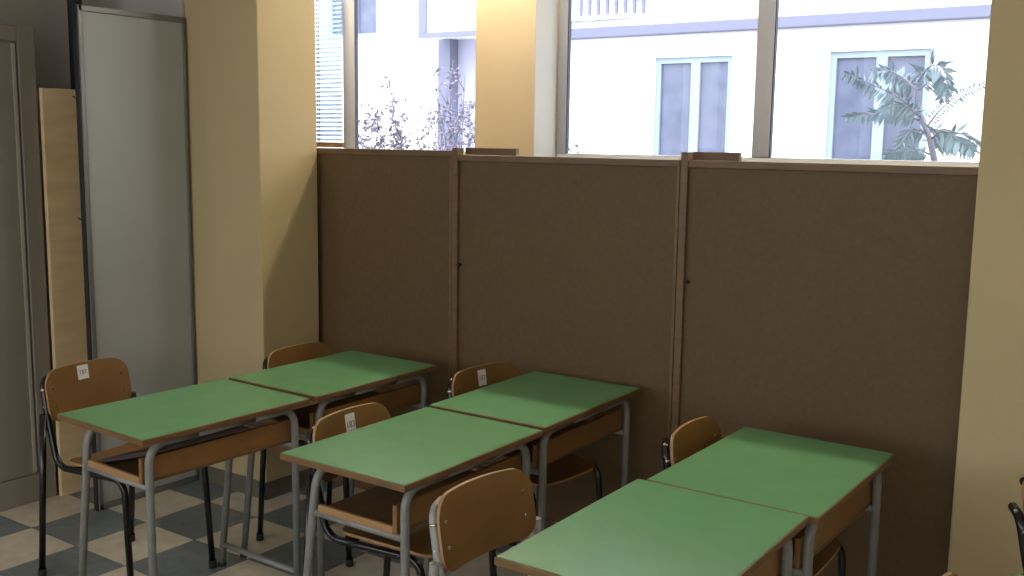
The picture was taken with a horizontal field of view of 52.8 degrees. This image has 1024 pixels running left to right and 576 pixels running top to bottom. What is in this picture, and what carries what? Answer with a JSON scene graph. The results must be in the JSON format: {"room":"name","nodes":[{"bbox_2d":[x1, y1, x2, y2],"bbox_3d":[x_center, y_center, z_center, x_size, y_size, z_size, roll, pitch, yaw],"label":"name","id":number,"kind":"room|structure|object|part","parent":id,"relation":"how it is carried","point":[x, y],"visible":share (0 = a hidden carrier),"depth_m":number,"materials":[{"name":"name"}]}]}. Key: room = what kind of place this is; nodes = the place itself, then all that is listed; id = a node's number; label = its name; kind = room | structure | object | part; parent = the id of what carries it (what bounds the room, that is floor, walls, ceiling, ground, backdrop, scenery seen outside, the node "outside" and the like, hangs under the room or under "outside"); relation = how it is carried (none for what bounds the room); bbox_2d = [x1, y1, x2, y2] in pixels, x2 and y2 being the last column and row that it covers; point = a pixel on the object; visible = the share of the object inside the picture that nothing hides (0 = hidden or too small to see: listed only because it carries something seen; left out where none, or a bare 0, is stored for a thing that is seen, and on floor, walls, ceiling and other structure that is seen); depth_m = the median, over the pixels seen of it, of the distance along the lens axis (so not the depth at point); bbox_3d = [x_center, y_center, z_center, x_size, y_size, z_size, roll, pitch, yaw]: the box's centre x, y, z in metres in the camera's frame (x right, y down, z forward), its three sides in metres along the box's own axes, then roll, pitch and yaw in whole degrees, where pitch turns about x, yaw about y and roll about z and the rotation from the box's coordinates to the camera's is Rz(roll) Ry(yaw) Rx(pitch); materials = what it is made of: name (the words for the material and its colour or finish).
{"room":"classroom","nodes":[
{"label":"classroom","id":0,"kind":"room"},
{"bbox_2d":[0,0,98,471],"bbox_3d":[-4.111,-0.258,2.702,0.200,3.050,6.900,6,10,35],"label":"wall","id":1,"kind":"structure","parent":0,"point":[48,19],"depth_m":5.04,"materials":[{"name":"grey paint"}]},
{"bbox_2d":[99,0,319,482],"bbox_3d":[-1.523,-0.574,5.174,1.160,3.050,0.375,6,10,35],"label":"wall","id":2,"kind":"structure","parent":0,"point":[251,64],"depth_m":4.85,"materials":[{"name":"paint"}]},
{"bbox_2d":[199,466,309,499],"bbox_3d":[-1.263,0.925,5.194,0.500,0.083,0.375,6,10,35],"label":"baseboard","id":3,"kind":"object","parent":2,"relation":"attached to","point":[283,485],"visible":0.54,"depth_m":5.01,"materials":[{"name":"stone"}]},
{"bbox_2d":[0,471,520,575],"bbox_3d":[-0.975,1.547,1.576,9.900,0.120,8.700,6,10,35],"label":"floor","id":4,"kind":"structure","parent":0,"point":[181,532],"depth_m":4.41,"materials":[{"name":"tile"}]},
{"bbox_2d":[0,24,56,511],"bbox_3d":[-2.680,-0.028,4.301,0.322,2.182,1.390,6,10,35],"label":"cabinet","id":5,"kind":"object","parent":4,"relation":"on","point":[24,331],"visible":0.89,"depth_m":4.69,"materials":[{"name":"grey paint"}]},
{"bbox_3d":[-2.392,-0.078,4.470,0.012,1.972,0.603,6,10,35],"label":"door","id":6,"kind":"part","parent":5,"relation":"part of","materials":[{"name":"grey paint"}]},
{"bbox_2d":[39,88,92,495],"bbox_3d":[-2.039,0.026,4.935,0.024,1.915,0.355,6,10,35],"label":"wooden board","id":7,"kind":"object","parent":4,"relation":"on","point":[58,115],"visible":0.48,"depth_m":4.81,"materials":[{"name":"brown wood"}]},
{"bbox_2d":[67,0,81,89],"bbox_3d":[-2.084,-0.558,5.004,0.040,3.050,0.060,6,10,35],"label":"trim","id":8,"kind":"structure","parent":4,"relation":"on","point":[69,2],"depth_m":4.89,"materials":[{"name":"black paint"}]},
{"bbox_2d":[38,358,216,575],"bbox_3d":[-1.508,0.718,4.033,0.530,0.816,0.456,5,9,30],"label":"chair","id":9,"kind":"object","parent":4,"relation":"on","point":[85,384],"visible":0.72,"depth_m":4.04,"materials":[{"name":"brown wood"}]},
{"bbox_3d":[-1.806,0.798,3.973,0.077,0.647,0.025,5,9,27],"label":"leg","id":10,"kind":"part","parent":9,"relation":"part of","materials":[{"name":"black metal"}]},
{"bbox_3d":[-1.607,0.744,3.876,0.531,0.785,0.079,7,10,37],"label":"frame","id":11,"kind":"part","parent":9,"relation":"part of","materials":[{"name":"black metal"}]},
{"bbox_3d":[-1.688,0.396,4.096,0.065,0.200,0.380,5,9,30],"label":"backrest","id":12,"kind":"part","parent":9,"relation":"part of","materials":[{"name":"brown wood"}]},
{"bbox_3d":[-1.458,0.663,3.997,0.350,0.033,0.370,5,9,30],"label":"seat","id":13,"kind":"part","parent":9,"relation":"part of","materials":[{"name":"brown wood"}]},
{"bbox_3d":[-1.595,0.749,4.334,0.077,0.647,0.025,6,10,32],"label":"leg","id":14,"kind":"part","parent":9,"relation":"part of","materials":[{"name":"black metal"}]},
{"bbox_3d":[-1.418,0.701,4.197,0.532,0.785,0.079,4,9,22],"label":"frame","id":15,"kind":"part","parent":9,"relation":"part of","materials":[{"name":"black metal"}]},
{"bbox_2d":[72,3,198,510],"bbox_3d":[-1.740,-0.126,4.792,0.032,2.264,0.594,6,10,35],"label":"board","id":16,"kind":"object","parent":4,"relation":"on","point":[130,66],"visible":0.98,"depth_m":4.75,"materials":[{"name":"silver metal"}]},
{"bbox_3d":[-1.712,-1.233,4.650,0.030,0.027,0.550,6,10,35],"label":"frame rail","id":17,"kind":"part","parent":16,"relation":"part of","materials":[{"name":"silver metal"}]},
{"bbox_3d":[-1.743,0.978,4.965,0.030,0.030,0.550,6,10,35],"label":"frame rail","id":18,"kind":"part","parent":16,"relation":"part of","materials":[{"name":"silver metal"}]},
{"bbox_2d":[57,379,309,575],"bbox_3d":[-1.157,0.794,3.723,0.501,0.760,0.700,7,10,36],"label":"school desk","id":19,"kind":"object","parent":4,"relation":"on","point":[158,420],"visible":1,"depth_m":3.58,"materials":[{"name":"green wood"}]},
{"bbox_3d":[-1.436,0.805,3.659,0.127,0.728,0.198,7,10,36],"label":"leg","id":20,"kind":"part","parent":19,"relation":"part of","materials":[{"name":"grey paint"}]},
{"bbox_3d":[-1.118,0.843,3.423,0.030,0.726,0.198,7,10,36],"label":"leg","id":21,"kind":"part","parent":19,"relation":"part of","materials":[{"name":"grey paint"}]},
{"bbox_2d":[98,426,290,484],"bbox_3d":[-1.121,0.581,3.667,0.313,0.008,0.640,7,10,36],"label":"shelf","id":22,"kind":"object","parent":19,"relation":"attached to","point":[126,471],"depth_m":3.48,"materials":[{"name":"brown wood"}]},
{"bbox_3d":[-1.003,0.556,3.575,0.016,0.082,0.644,7,10,36],"label":"shelf panel","id":23,"kind":"part","parent":19,"relation":"part of","materials":[{"name":"brown wood"}]},
{"bbox_3d":[-1.174,0.759,4.007,0.127,0.728,0.198,7,10,36],"label":"leg","id":24,"kind":"part","parent":19,"relation":"part of","materials":[{"name":"grey paint"}]},
{"bbox_3d":[-0.983,0.473,3.548,0.027,0.026,0.240,7,10,36],"label":"rail","id":25,"kind":"part","parent":19,"relation":"part of","materials":[{"name":"grey metal"}]},
{"bbox_3d":[-0.855,0.797,3.771,0.030,0.726,0.198,7,10,36],"label":"leg","id":26,"kind":"part","parent":19,"relation":"part of","materials":[{"name":"grey paint"}]},
{"bbox_2d":[256,342,352,566],"bbox_3d":[-0.752,0.675,4.410,0.530,0.816,0.456,6,10,33],"label":"chair","id":27,"kind":"object","parent":4,"relation":"on","point":[312,350],"visible":0.16,"depth_m":4.40,"materials":[{"name":"brown wood"}]},
{"bbox_3d":[-1.054,0.752,4.365,0.077,0.647,0.025,6,9,30],"label":"leg","id":28,"kind":"part","parent":27,"relation":"part of","materials":[{"name":"black metal"}]},
{"bbox_3d":[-0.926,0.351,4.481,0.065,0.200,0.380,6,10,33],"label":"backrest","id":29,"kind":"part","parent":27,"relation":"part of","materials":[{"name":"brown wood"}]},
{"bbox_3d":[-0.823,0.706,4.715,0.077,0.647,0.025,7,10,35],"label":"leg","id":30,"kind":"part","parent":27,"relation":"part of","materials":[{"name":"black metal"}]},
{"bbox_2d":[229,350,436,575],"bbox_3d":[-0.729,0.718,4.305,0.501,0.760,0.700,7,10,35],"label":"school desk","id":31,"kind":"object","parent":4,"relation":"on","point":[339,381],"visible":0.64,"depth_m":4.19,"materials":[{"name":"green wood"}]},
{"bbox_3d":[-1.007,0.730,4.234,0.127,0.728,0.198,7,10,35],"label":"leg","id":32,"kind":"part","parent":31,"relation":"part of","materials":[{"name":"grey paint"}]},
{"bbox_3d":[-0.682,0.766,4.006,0.030,0.726,0.198,7,10,35],"label":"leg","id":33,"kind":"part","parent":31,"relation":"part of","materials":[{"name":"grey paint"}]},
{"bbox_2d":[270,391,420,427],"bbox_3d":[-0.692,0.504,4.250,0.313,0.008,0.640,7,10,35],"label":"shelf","id":34,"kind":"object","parent":31,"relation":"attached to","point":[303,414],"depth_m":4.29,"materials":[{"name":"brown wood"}]},
{"bbox_3d":[-0.753,0.683,4.588,0.127,0.728,0.198,7,10,35],"label":"leg","id":35,"kind":"part","parent":31,"relation":"part of","materials":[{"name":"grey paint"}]},
{"bbox_3d":[-0.572,0.479,4.160,0.016,0.082,0.644,7,10,35],"label":"shelf panel","id":36,"kind":"part","parent":31,"relation":"part of","materials":[{"name":"brown wood"}]},
{"bbox_3d":[-0.551,0.396,4.134,0.027,0.026,0.240,7,10,35],"label":"rail","id":37,"kind":"part","parent":31,"relation":"part of","materials":[{"name":"grey paint"}]},
{"bbox_3d":[-0.428,0.719,4.360,0.030,0.726,0.198,7,10,35],"label":"leg","id":38,"kind":"part","parent":31,"relation":"part of","materials":[{"name":"grey paint"}]},
{"bbox_2d":[317,148,451,489],"bbox_3d":[-0.650,0.174,4.929,0.944,1.662,0.046,6,10,35],"label":"screen","id":39,"kind":"object","parent":4,"relation":"on","point":[385,215],"visible":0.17,"depth_m":4.83,"materials":[{"name":"brown wood"}]},
{"bbox_3d":[-0.660,0.952,5.041,0.944,0.090,0.036,6,10,35],"label":"rail","id":40,"kind":"part","parent":39,"relation":"part of","materials":[{"name":"brown wood"}]},
{"bbox_3d":[-0.638,-0.635,4.815,0.944,0.028,0.036,6,10,35],"label":"rail","id":41,"kind":"part","parent":39,"relation":"part of","materials":[{"name":"brown wood"}]},
{"bbox_2d":[302,403,496,575],"bbox_3d":[-0.360,0.829,3.368,0.530,0.816,0.456,6,10,32],"label":"chair","id":42,"kind":"object","parent":4,"relation":"on","point":[355,417],"visible":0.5,"depth_m":3.28,"materials":[{"name":"brown wood"}]},
{"bbox_3d":[-0.661,0.907,3.318,0.077,0.647,0.025,5,9,29],"label":"leg","id":43,"kind":"part","parent":42,"relation":"part of","materials":[{"name":"black metal"}]},
{"bbox_3d":[-0.536,0.506,3.436,0.065,0.200,0.380,6,10,32],"label":"backrest","id":44,"kind":"part","parent":42,"relation":"part of","materials":[{"name":"brown wood"}]},
{"bbox_3d":[-0.464,0.855,3.214,0.532,0.785,0.079,7,11,39],"label":"frame","id":45,"kind":"part","parent":42,"relation":"part of","materials":[{"name":"black metal"}]},
{"bbox_3d":[-0.436,0.860,3.671,0.077,0.647,0.025,6,10,34],"label":"leg","id":46,"kind":"part","parent":42,"relation":"part of","materials":[{"name":"black metal"}]},
{"bbox_3d":[-0.311,0.774,3.329,0.350,0.033,0.370,6,10,32],"label":"seat","id":47,"kind":"part","parent":42,"relation":"part of","materials":[{"name":"brown wood"}]},
{"bbox_3d":[-0.265,0.813,3.528,0.531,0.785,0.079,4,9,24],"label":"frame","id":48,"kind":"part","parent":42,"relation":"part of","materials":[{"name":"black metal"}]},
{"bbox_2d":[280,407,542,575],"bbox_3d":[-0.307,0.862,3.334,0.501,0.760,0.700,6,10,35],"label":"school desk","id":49,"kind":"object","parent":4,"relation":"on","point":[413,458],"visible":0.94,"depth_m":3.15,"materials":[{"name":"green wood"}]},
{"bbox_3d":[-0.584,0.874,3.261,0.127,0.728,0.198,6,10,34],"label":"leg","id":50,"kind":"part","parent":49,"relation":"part of","materials":[{"name":"grey paint"}]},
{"bbox_2d":[327,465,482,534],"bbox_3d":[-0.269,0.648,3.279,0.313,0.008,0.640,6,10,34],"label":"shelf","id":51,"kind":"object","parent":49,"relation":"attached to","point":[370,510],"depth_m":3.10,"materials":[{"name":"brown wood"}]},
{"bbox_3d":[-0.257,0.910,3.035,0.030,0.726,0.198,6,10,34],"label":"leg","id":52,"kind":"part","parent":49,"relation":"part of","materials":[{"name":"grey paint"}]},
{"bbox_3d":[-0.332,0.827,3.617,0.127,0.728,0.198,6,10,34],"label":"leg","id":53,"kind":"part","parent":49,"relation":"part of","materials":[{"name":"grey paint"}]},
{"bbox_3d":[-0.149,0.623,3.190,0.016,0.082,0.644,6,10,35],"label":"shelf panel","id":54,"kind":"part","parent":49,"relation":"part of","materials":[{"name":"brown wood"}]},
{"bbox_3d":[-0.128,0.540,3.165,0.027,0.026,0.240,6,10,34],"label":"rail","id":55,"kind":"part","parent":49,"relation":"part of","materials":[{"name":"grey paint"}]},
{"bbox_3d":[-0.006,0.863,3.391,0.030,0.726,0.198,6,10,34],"label":"leg","id":56,"kind":"part","parent":49,"relation":"part of","materials":[{"name":"grey paint"}]},
{"bbox_2d":[429,468,540,575],"bbox_3d":[0.085,0.935,2.666,0.530,0.816,0.456,7,10,39],"label":"chair","id":57,"kind":"object","parent":4,"relation":"on","point":[482,514],"visible":0.98,"depth_m":2.75,"materials":[{"name":"brown wood"}]},
{"bbox_3d":[-0.221,1.008,2.652,0.077,0.647,0.025,7,10,36],"label":"leg","id":58,"kind":"part","parent":57,"relation":"part of","materials":[{"name":"grey paint"}]},
{"bbox_3d":[-0.037,0.959,2.526,0.079,0.785,0.532,-7,11,-43],"label":"frame","id":59,"kind":"part","parent":57,"relation":"part of","materials":[{"name":"grey paint"}]},
{"bbox_3d":[0.199,0.921,2.814,0.531,0.785,0.079,6,9,31],"label":"frame","id":60,"kind":"part","parent":57,"relation":"part of","materials":[{"name":"grey paint"}]},
{"bbox_3d":[0.045,0.966,2.976,0.077,0.647,0.025,8,11,41],"label":"leg","id":61,"kind":"part","parent":57,"relation":"part of","materials":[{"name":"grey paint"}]},
{"bbox_2d":[447,362,601,545],"bbox_3d":[0.043,0.740,4.032,0.530,0.816,0.456,8,11,43],"label":"chair","id":62,"kind":"object","parent":4,"relation":"on","point":[571,466],"visible":0.41,"depth_m":4.03,"materials":[{"name":"brown wood"}]},
{"bbox_3d":[-0.109,0.412,4.133,0.065,0.200,0.380,8,11,43],"label":"backrest","id":63,"kind":"part","parent":62,"relation":"part of","materials":[{"name":"brown wood"}]},
{"bbox_3d":[-0.090,0.762,3.901,0.079,0.785,0.532,-6,10,-39],"label":"frame","id":64,"kind":"part","parent":62,"relation":"part of","materials":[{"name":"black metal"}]},
{"bbox_3d":[0.084,0.686,3.986,0.350,0.033,0.370,8,11,43],"label":"seat","id":65,"kind":"part","parent":62,"relation":"part of","materials":[{"name":"brown wood"}]},
{"bbox_3d":[0.167,0.727,4.172,0.531,0.785,0.079,7,10,35],"label":"frame","id":66,"kind":"part","parent":62,"relation":"part of","materials":[{"name":"black metal"}]},
{"bbox_2d":[429,371,640,573],"bbox_3d":[0.096,0.782,3.935,0.502,0.760,0.700,6,10,34],"label":"school desk","id":67,"kind":"object","parent":4,"relation":"on","point":[562,407],"visible":0.71,"depth_m":3.80,"materials":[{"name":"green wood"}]},
{"bbox_3d":[0.066,0.747,4.218,0.127,0.728,0.198,6,10,34],"label":"leg","id":68,"kind":"part","parent":67,"relation":"part of","materials":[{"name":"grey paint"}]},
{"bbox_3d":[0.151,0.830,3.638,0.030,0.726,0.198,6,10,34],"label":"leg","id":69,"kind":"part","parent":67,"relation":"part of","materials":[{"name":"grey paint"}]},
{"bbox_2d":[504,420,622,468],"bbox_3d":[0.134,0.568,3.881,0.313,0.008,0.640,6,10,34],"label":"shelf","id":70,"kind":"object","parent":67,"relation":"attached to","point":[618,428],"depth_m":3.79,"materials":[{"name":"brown wood"}]},
{"bbox_3d":[0.256,0.542,3.795,0.016,0.082,0.644,6,10,34],"label":"shelf panel","id":71,"kind":"part","parent":67,"relation":"part of","materials":[{"name":"brown wood"}]},
{"bbox_3d":[0.277,0.459,3.769,0.027,0.026,0.240,6,10,34],"label":"rail","id":72,"kind":"part","parent":67,"relation":"part of","materials":[{"name":"grey metal"}]},
{"bbox_3d":[0.397,0.782,3.998,0.030,0.726,0.198,6,10,34],"label":"leg","id":73,"kind":"part","parent":67,"relation":"part of","materials":[{"name":"grey paint"}]},
{"bbox_2d":[451,147,680,528],"bbox_3d":[0.203,0.259,4.368,1.097,1.676,0.112,6,10,35],"label":"screen","id":74,"kind":"object","parent":4,"relation":"on","point":[564,266],"visible":0.6,"depth_m":4.25,"materials":[{"name":"brown fabric"}]},
{"bbox_3d":[0.177,1.047,4.459,1.097,0.090,0.036,6,10,35],"label":"rail","id":75,"kind":"part","parent":74,"relation":"part of","materials":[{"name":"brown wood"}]},
{"bbox_3d":[0.199,-0.523,4.235,1.097,0.028,0.036,6,10,35],"label":"rail","id":76,"kind":"part","parent":74,"relation":"part of","materials":[{"name":"brown wood"}]},
{"bbox_2d":[494,479,808,575],"bbox_3d":[0.358,0.979,2.576,0.501,0.760,0.700,6,10,34],"label":"school desk","id":77,"kind":"object","parent":4,"relation":"on","point":[643,527],"visible":1,"depth_m":2.51,"materials":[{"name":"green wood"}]},
{"bbox_3d":[0.516,0.740,2.433,0.016,0.082,0.644,6,10,34],"label":"shelf panel","id":78,"kind":"part","parent":77,"relation":"part of","materials":[{"name":"brown wood"}]},
{"bbox_3d":[0.659,0.980,2.634,0.030,0.726,0.198,6,10,34],"label":"leg","id":79,"kind":"part","parent":77,"relation":"part of","materials":[{"name":"grey paint"}]},
{"bbox_2d":[662,416,845,575],"bbox_3d":[0.757,0.861,3.249,0.530,0.816,0.456,6,10,33],"label":"chair","id":80,"kind":"object","parent":4,"relation":"on","point":[697,434],"visible":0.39,"depth_m":3.28,"materials":[{"name":"brown wood"}]},
{"bbox_3d":[0.650,0.887,3.098,0.531,0.785,0.079,8,11,40],"label":"frame","id":81,"kind":"part","parent":80,"relation":"part of","materials":[{"name":"black metal"}]},
{"bbox_3d":[0.583,0.538,3.321,0.065,0.200,0.380,6,10,33],"label":"backrest","id":82,"kind":"part","parent":80,"relation":"part of","materials":[{"name":"brown wood"}]},
{"bbox_3d":[0.805,0.807,3.210,0.350,0.033,0.370,6,10,33],"label":"seat","id":83,"kind":"part","parent":80,"relation":"part of","materials":[{"name":"brown wood"}]},
{"bbox_3d":[0.855,0.845,3.408,0.531,0.785,0.079,5,9,25],"label":"frame","id":84,"kind":"part","parent":80,"relation":"part of","materials":[{"name":"black metal"}]},
{"bbox_2d":[647,427,895,575],"bbox_3d":[0.783,0.906,3.132,0.501,0.760,0.700,7,10,35],"label":"school desk","id":85,"kind":"object","parent":4,"relation":"on","point":[832,484],"visible":0.82,"depth_m":3.02,"materials":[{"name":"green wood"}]},
{"bbox_3d":[0.830,0.954,2.833,0.030,0.726,0.198,7,10,35],"label":"leg","id":86,"kind":"part","parent":85,"relation":"part of","materials":[{"name":"grey paint"}]},
{"bbox_2d":[791,501,871,569],"bbox_3d":[0.821,0.692,3.077,0.313,0.008,0.640,7,10,35],"label":"shelf","id":87,"kind":"object","parent":85,"relation":"attached to","point":[800,564],"depth_m":2.94,"materials":[{"name":"brown wood"}]},
{"bbox_3d":[0.940,0.667,2.987,0.016,0.082,0.644,7,10,35],"label":"shelf panel","id":88,"kind":"part","parent":85,"relation":"part of","materials":[{"name":"brown wood"}]},
{"bbox_3d":[1.085,0.907,3.186,0.030,0.726,0.198,7,10,35],"label":"leg","id":89,"kind":"part","parent":85,"relation":"part of","materials":[{"name":"grey paint"}]},
{"bbox_2d":[671,152,978,575],"bbox_3d":[1.105,0.361,3.741,1.101,1.676,0.112,6,10,35],"label":"screen","id":90,"kind":"object","parent":4,"relation":"on","point":[828,302],"visible":0.63,"depth_m":3.63,"materials":[{"name":"brown wood"}]},
{"bbox_3d":[1.101,-0.421,3.608,1.101,0.028,0.036,6,10,35],"label":"rail","id":91,"kind":"part","parent":90,"relation":"part of","materials":[{"name":"brown wood"}]},
{"bbox_2d":[942,572,958,575],"bbox_3d":[1.043,1.041,2.020,0.530,0.816,0.456,6,10,32],"label":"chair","id":92,"kind":"object","parent":4,"relation":"on","point":[947,573],"visible":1,"depth_m":2.19,"materials":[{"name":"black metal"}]},
{"bbox_2d":[1008,477,1023,575],"bbox_3d":[1.579,0.949,2.712,0.530,0.816,0.456,6,10,32],"label":"chair","id":93,"kind":"object","parent":4,"relation":"on","point":[1017,513],"visible":1,"depth_m":2.63,"materials":[{"name":"black metal"}]},
{"bbox_3d":[1.403,0.626,2.781,0.065,0.200,0.380,6,10,32],"label":"backrest","id":94,"kind":"part","parent":93,"relation":"part of","materials":[{"name":"brown wood"}]},
{"bbox_2d":[475,0,557,156],"bbox_3d":[0.014,-0.630,5.715,0.397,3.050,0.215,6,10,35],"label":"wall","id":95,"kind":"structure","parent":0,"point":[516,55],"depth_m":5.54,"materials":[{"name":"yellow paint"}]},
{"bbox_2d":[315,0,343,147],"bbox_3d":[-1.482,-1.542,6.759,1.025,1.220,0.030,6,10,35],"label":"blind","id":96,"kind":"object","parent":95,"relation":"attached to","point":[319,144],"visible":0.41,"depth_m":6.56,"materials":[{"name":"white painted aluminium"}]},
{"bbox_3d":[-1.243,-1.508,6.577,0.004,1.170,0.004,6,10,35],"label":"cord","id":97,"kind":"part","parent":96,"relation":"part of","materials":[{"name":"white fabric"}]},
{"bbox_3d":[-1.230,-1.506,6.569,0.004,1.170,0.004,6,10,35],"label":"cord","id":98,"kind":"part","parent":96,"relation":"part of","materials":[{"name":"white fabric"}]},
{"bbox_3d":[-1.491,-0.955,6.843,1.025,0.034,0.026,6,10,35],"label":"rail","id":99,"kind":"part","parent":96,"relation":"part of","materials":[{"name":"brown wood"}]},
{"bbox_2d":[555,0,558,156],"bbox_3d":[1.528,-0.484,4.844,9.500,3.050,0.085,6,10,35],"label":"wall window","id":100,"kind":"structure","parent":95,"relation":"in","point":[558,0],"depth_m":5.62,"materials":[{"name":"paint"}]},
{"bbox_2d":[342,0,464,154],"bbox_3d":[-1.050,-1.484,6.516,2.400,1.275,0.036,6,10,35],"label":"window","id":101,"kind":"structure","parent":100,"relation":"attached to","point":[349,7],"depth_m":6.49,"materials":[{"name":"grey"}]},
{"bbox_2d":[556,0,978,166],"bbox_3d":[1.281,-1.220,4.895,2.497,1.275,0.036,6,10,35],"label":"window","id":102,"kind":"structure","parent":100,"relation":"attached to","point":[768,10],"depth_m":4.98,"materials":[{"name":"grey"}]},
{"bbox_2d":[947,0,1023,575],"bbox_3d":[1.744,-0.224,3.034,0.680,3.050,0.175,6,10,35],"label":"wall","id":103,"kind":"structure","parent":0,"point":[989,468],"depth_m":3.16,"materials":[{"name":"paint"}]},
{"label":"outside","id":104,"kind":"structure","parent":0,"visible":0},
{"bbox_3d":[3.477,-0.281,19.023,44.000,0.100,25.100,6,10,35],"label":"ground","id":105,"kind":"structure","parent":104,"visible":0},
{"bbox_2d":[359,72,429,149],"bbox_3d":[-1.035,-0.333,8.408,0.546,2.900,0.909,-3,9,-24],"label":"shrub","id":106,"kind":"object","parent":105,"relation":"on","point":[397,145],"visible":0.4,"depth_m":8.24,"materials":[{"name":"purple plant"}]},
{"bbox_2d":[405,60,474,149],"bbox_3d":[-0.543,-0.336,8.252,0.680,2.962,1.166,-4,10,-32],"label":"shrub","id":107,"kind":"object","parent":105,"relation":"on","point":[457,128],"visible":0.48,"depth_m":8.11,"materials":[{"name":"purple plant"}]},
{"bbox_2d":[569,134,584,153],"bbox_3d":[0.429,0.055,7.631,0.309,2.365,0.218,6,10,35],"label":"shrub","id":108,"kind":"object","parent":105,"relation":"on","point":[576,145],"visible":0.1,"depth_m":7.43,"materials":[{"name":"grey plant"}]},
{"bbox_2d":[315,0,990,161],"bbox_3d":[4.098,-5.193,12.082,24.000,11.600,6.580,6,10,35],"label":"apartment building","id":109,"kind":"structure","parent":105,"relation":"on","point":[648,77],"depth_m":10.69,"materials":[{"name":"white paint"}]},
{"bbox_3d":[-2.086,-3.204,13.364,1.000,0.050,0.048,6,10,35],"label":"sill","id":110,"kind":"part","parent":109,"relation":"part of","materials":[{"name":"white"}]},
{"bbox_3d":[-2.025,-3.862,13.346,0.780,1.140,0.010,6,10,35],"label":"pane","id":111,"kind":"part","parent":109,"relation":"part of","materials":[{"name":"blue glass"}]},
{"bbox_3d":[-0.306,-2.099,12.269,0.840,1.700,0.025,6,10,35],"label":"wall recess panel","id":112,"kind":"part","parent":109,"relation":"part of","materials":[{"name":"blue"}]},
{"bbox_3d":[1.433,-3.064,10.883,0.900,0.050,0.048,6,10,35],"label":"sill","id":113,"kind":"part","parent":109,"relation":"part of","materials":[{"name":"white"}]},
{"bbox_3d":[1.904,-1.761,10.833,0.760,1.178,0.010,6,10,35],"label":"pane","id":114,"kind":"part","parent":109,"relation":"part of","materials":[{"name":"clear glass"}]},
{"bbox_3d":[3.451,-1.559,9.760,0.811,1.223,0.010,6,10,35],"label":"pane","id":115,"kind":"part","parent":109,"relation":"part of","materials":[{"name":"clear glass"}]},
{"bbox_2d":[840,46,984,161],"bbox_3d":[2.178,0.087,5.874,0.811,2.846,0.623,5,9,28],"label":"tree","id":116,"kind":"object","parent":105,"relation":"on","point":[946,141],"visible":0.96,"depth_m":5.65,"materials":[{"name":"green plant"}]}
]}

